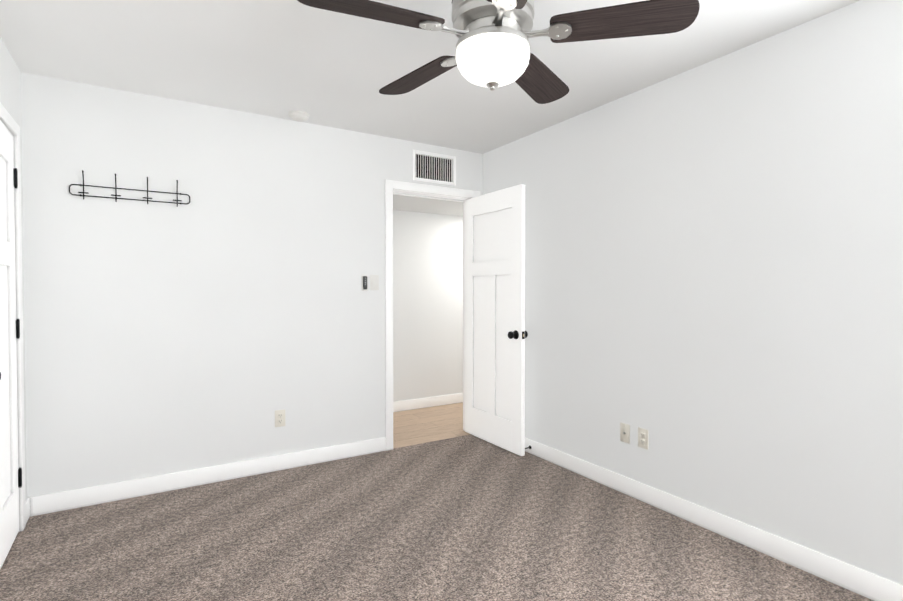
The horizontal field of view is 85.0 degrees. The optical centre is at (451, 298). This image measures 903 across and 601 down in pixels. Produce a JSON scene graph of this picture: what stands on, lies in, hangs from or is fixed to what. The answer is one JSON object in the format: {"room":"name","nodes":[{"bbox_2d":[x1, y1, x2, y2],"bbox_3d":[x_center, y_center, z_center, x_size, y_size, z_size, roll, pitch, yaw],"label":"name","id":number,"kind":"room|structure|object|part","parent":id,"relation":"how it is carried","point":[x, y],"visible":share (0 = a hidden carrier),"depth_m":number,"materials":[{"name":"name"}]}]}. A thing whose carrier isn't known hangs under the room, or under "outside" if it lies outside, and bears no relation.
{"room":"empty bedroom","nodes":[
{"label":"empty bedroom","id":0,"kind":"room"},
{"bbox_2d":[0,37,26,500],"bbox_3d":[-1.277,0.019,0.841,0.150,2.400,4.180,-1,1,-32],"label":"wall","id":1,"kind":"structure","parent":0,"point":[10,87],"depth_m":2.54,"materials":[{"name":"white paint"}]},
{"bbox_2d":[0,120,21,568],"bbox_3d":[-1.999,0.191,2.145,0.167,1.993,0.818,-1,1,-33],"label":"closet door","id":2,"kind":"structure","parent":1,"relation":"in","point":[10,478],"depth_m":2.37,"materials":[{"name":"white paint"}]},
{"bbox_2d":[0,103,25,531],"bbox_3d":[-2.055,0.187,2.109,0.150,2.023,0.834,-1,1,-32],"label":"door frame","id":3,"kind":"structure","parent":1,"relation":"attached to","point":[15,269],"depth_m":2.49,"materials":[{"name":"white wood"}]},
{"bbox_2d":[21,72,482,496],"bbox_3d":[-1.058,-0.025,3.516,3.325,2.400,0.150,-1,1,-32],"label":"wall","id":4,"kind":"structure","parent":0,"point":[226,312],"depth_m":3.08,"materials":[{"name":"white paint"}]},
{"bbox_2d":[69,170,189,206],"bbox_3d":[-1.870,-0.637,2.889,0.600,0.158,0.051,-1,1,-32],"label":"coat rack","id":5,"kind":"object","parent":4,"relation":"attached to","point":[116,195],"visible":1,"depth_m":2.87,"materials":[{"name":"black metal"}]},
{"bbox_2d":[25,437,385,520],"bbox_3d":[-1.404,1.127,3.227,2.113,0.105,0.014,-1,1,-32],"label":"baseboard","id":6,"kind":"structure","parent":4,"relation":"attached to","point":[88,496],"depth_m":3.08,"materials":[{"name":"white wood"}]},
{"bbox_2d":[275,409,284,426],"bbox_3d":[-1.171,0.822,3.368,0.070,0.115,0.009,-1,1,-32],"label":"outlet","id":7,"kind":"object","parent":4,"relation":"attached to","point":[279,418],"visible":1,"depth_m":3.36,"materials":[{"name":"beige plastic"}]},
{"bbox_2d":[362,275,367,290],"bbox_3d":[-0.644,-0.114,3.668,0.048,0.116,0.022,-1,1,-32],"label":"remote","id":8,"kind":"object","parent":4,"relation":"attached to","point":[364,282],"visible":1,"depth_m":3.66,"materials":[{"name":"black plastic"}]},
{"bbox_2d":[370,275,378,289],"bbox_3d":[-0.580,-0.118,3.713,0.070,0.115,0.013,-1,1,-32],"label":"switch plate","id":9,"kind":"object","parent":4,"relation":"attached to","point":[374,282],"visible":1,"depth_m":3.71,"materials":[{"name":"white plastic"}]},
{"bbox_2d":[385,180,479,450],"bbox_3d":[-0.174,0.129,4.063,0.876,2.072,0.180,-1,1,-32],"label":"door frame","id":10,"kind":"structure","parent":4,"relation":"attached to","point":[390,185],"depth_m":3.78,"materials":[{"name":"white wood"}]},
{"bbox_2d":[412,150,455,185],"bbox_3d":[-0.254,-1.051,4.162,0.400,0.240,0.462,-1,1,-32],"label":"air vent","id":11,"kind":"object","parent":4,"relation":"in","point":[429,169],"visible":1,"depth_m":4.04,"materials":[{"name":"grey metal"}]},
{"bbox_2d":[465,184,527,455],"bbox_3d":[0.328,0.161,3.928,0.167,1.993,0.762,-1,1,-32],"label":"entry door","id":12,"kind":"structure","parent":4,"relation":"in","point":[496,334],"depth_m":3.87,"materials":[{"name":"white paint"}]},
{"bbox_2d":[393,210,462,401],"bbox_3d":[-0.426,-0.053,5.137,2.800,2.400,0.150,-1,1,-32],"label":"wall","id":13,"kind":"structure","parent":0,"point":[427,304],"depth_m":5.16,"materials":[{"name":"white paint"}]},
{"bbox_2d":[393,393,462,411],"bbox_3d":[-0.384,1.096,5.087,2.800,0.105,0.012,-1,1,-32],"label":"baseboard","id":14,"kind":"structure","parent":13,"relation":"attached to","point":[413,404],"depth_m":5.16,"materials":[{"name":"white wood"}]},
{"bbox_2d":[393,194,462,215],"bbox_3d":[-0.191,-0.921,4.739,2.800,0.080,1.050,-1,1,-32],"label":"ceiling","id":15,"kind":"structure","parent":0,"point":[422,205],"depth_m":4.68,"materials":[{"name":"white paint"}]},
{"bbox_2d":[0,0,859,153],"bbox_3d":[0.036,-1.245,1.715,3.325,0.100,4.330,-1,1,-32],"label":"ceiling","id":16,"kind":"structure","parent":0,"point":[283,58],"depth_m":2.46,"materials":[{"name":"white paint"}]},
{"bbox_2d":[288,110,308,121],"bbox_3d":[-1.013,-1.202,3.269,0.136,0.038,0.136,-1,1,-32],"label":"smoke detector","id":17,"kind":"object","parent":16,"relation":"attached to","point":[299,116],"visible":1,"depth_m":3.23,"materials":[{"name":"white plastic"}]},
{"bbox_2d":[297,0,699,103],"bbox_3d":[0.109,-0.967,1.755,1.273,0.458,1.273,-1,1,-32],"label":"ceiling fan","id":18,"kind":"object","parent":16,"relation":"hanging from","point":[492,50],"visible":1,"depth_m":1.66,"materials":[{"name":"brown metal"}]},
{"bbox_3d":[-0.256,-0.923,1.580,0.470,0.006,0.160,0,13,-23],"label":"blade","id":19,"kind":"part","parent":18,"relation":"part of","materials":[{"name":"brown wood"}]},
{"bbox_3d":[-0.137,-0.931,2.077,0.160,0.006,0.470,-16,11,-39],"label":"blade","id":20,"kind":"part","parent":18,"relation":"part of","materials":[{"name":"brown wood"}]},
{"bbox_3d":[0.146,-0.821,1.748,0.262,0.123,0.262,-1,1,-32],"label":"lamp shade","id":21,"kind":"part","parent":18,"relation":"part of","materials":[{"name":"white glass"}]},
{"bbox_3d":[0.181,-0.918,1.313,0.160,0.006,0.470,12,0,-5],"label":"blade","id":22,"kind":"part","parent":18,"relation":"part of","materials":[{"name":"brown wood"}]},
{"bbox_3d":[0.373,-0.932,2.118,0.160,0.006,0.470,-13,-6,31],"label":"blade","id":23,"kind":"part","parent":18,"relation":"part of","materials":[{"name":"brown wood"}]},
{"bbox_3d":[0.569,-0.924,1.646,0.470,0.006,0.160,0,-11,13],"label":"blade","id":24,"kind":"part","parent":18,"relation":"part of","materials":[{"name":"brown wood"}]},
{"bbox_2d":[393,403,469,448],"bbox_3d":[-0.153,1.206,4.713,2.800,0.098,1.195,-1,1,-32],"label":"floor","id":25,"kind":"structure","parent":0,"point":[422,425],"depth_m":4.49,"materials":[{"name":"brown wood"}]},
{"bbox_2d":[0,434,872,600],"bbox_3d":[0.074,1.255,1.695,3.325,0.100,4.185,-1,1,-32],"label":"floor carpet","id":26,"kind":"object","parent":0,"point":[470,517],"visible":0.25,"depth_m":2.39,"materials":[{"name":"brown carpet"}]},
{"bbox_2d":[483,0,902,583],"bbox_3d":[1.428,-0.008,2.503,0.150,2.400,4.180,-1,1,-32],"label":"wall","id":27,"kind":"structure","parent":0,"point":[714,278],"depth_m":2.39,"materials":[{"name":"white paint"}]},
{"bbox_2d":[620,422,629,443],"bbox_3d":[1.046,0.817,2.979,0.017,0.115,0.070,-1,1,-32],"label":"outlet","id":28,"kind":"object","parent":27,"relation":"attached to","point":[624,432],"visible":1,"depth_m":2.98,"materials":[{"name":"beige plastic"}]},
{"bbox_2d":[638,427,647,449],"bbox_3d":[1.117,0.819,2.872,0.009,0.115,0.070,-1,1,-32],"label":"outlet","id":29,"kind":"object","parent":27,"relation":"attached to","point":[642,438],"visible":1,"depth_m":2.87,"materials":[{"name":"beige plastic"}]},
{"bbox_2d":[525,437,902,600],"bbox_3d":[1.314,1.139,2.541,0.025,0.105,4.030,-1,1,-32],"label":"baseboard","id":30,"kind":"structure","parent":27,"relation":"attached to","point":[862,582],"depth_m":2.39,"materials":[{"name":"white wood"}]}
]}

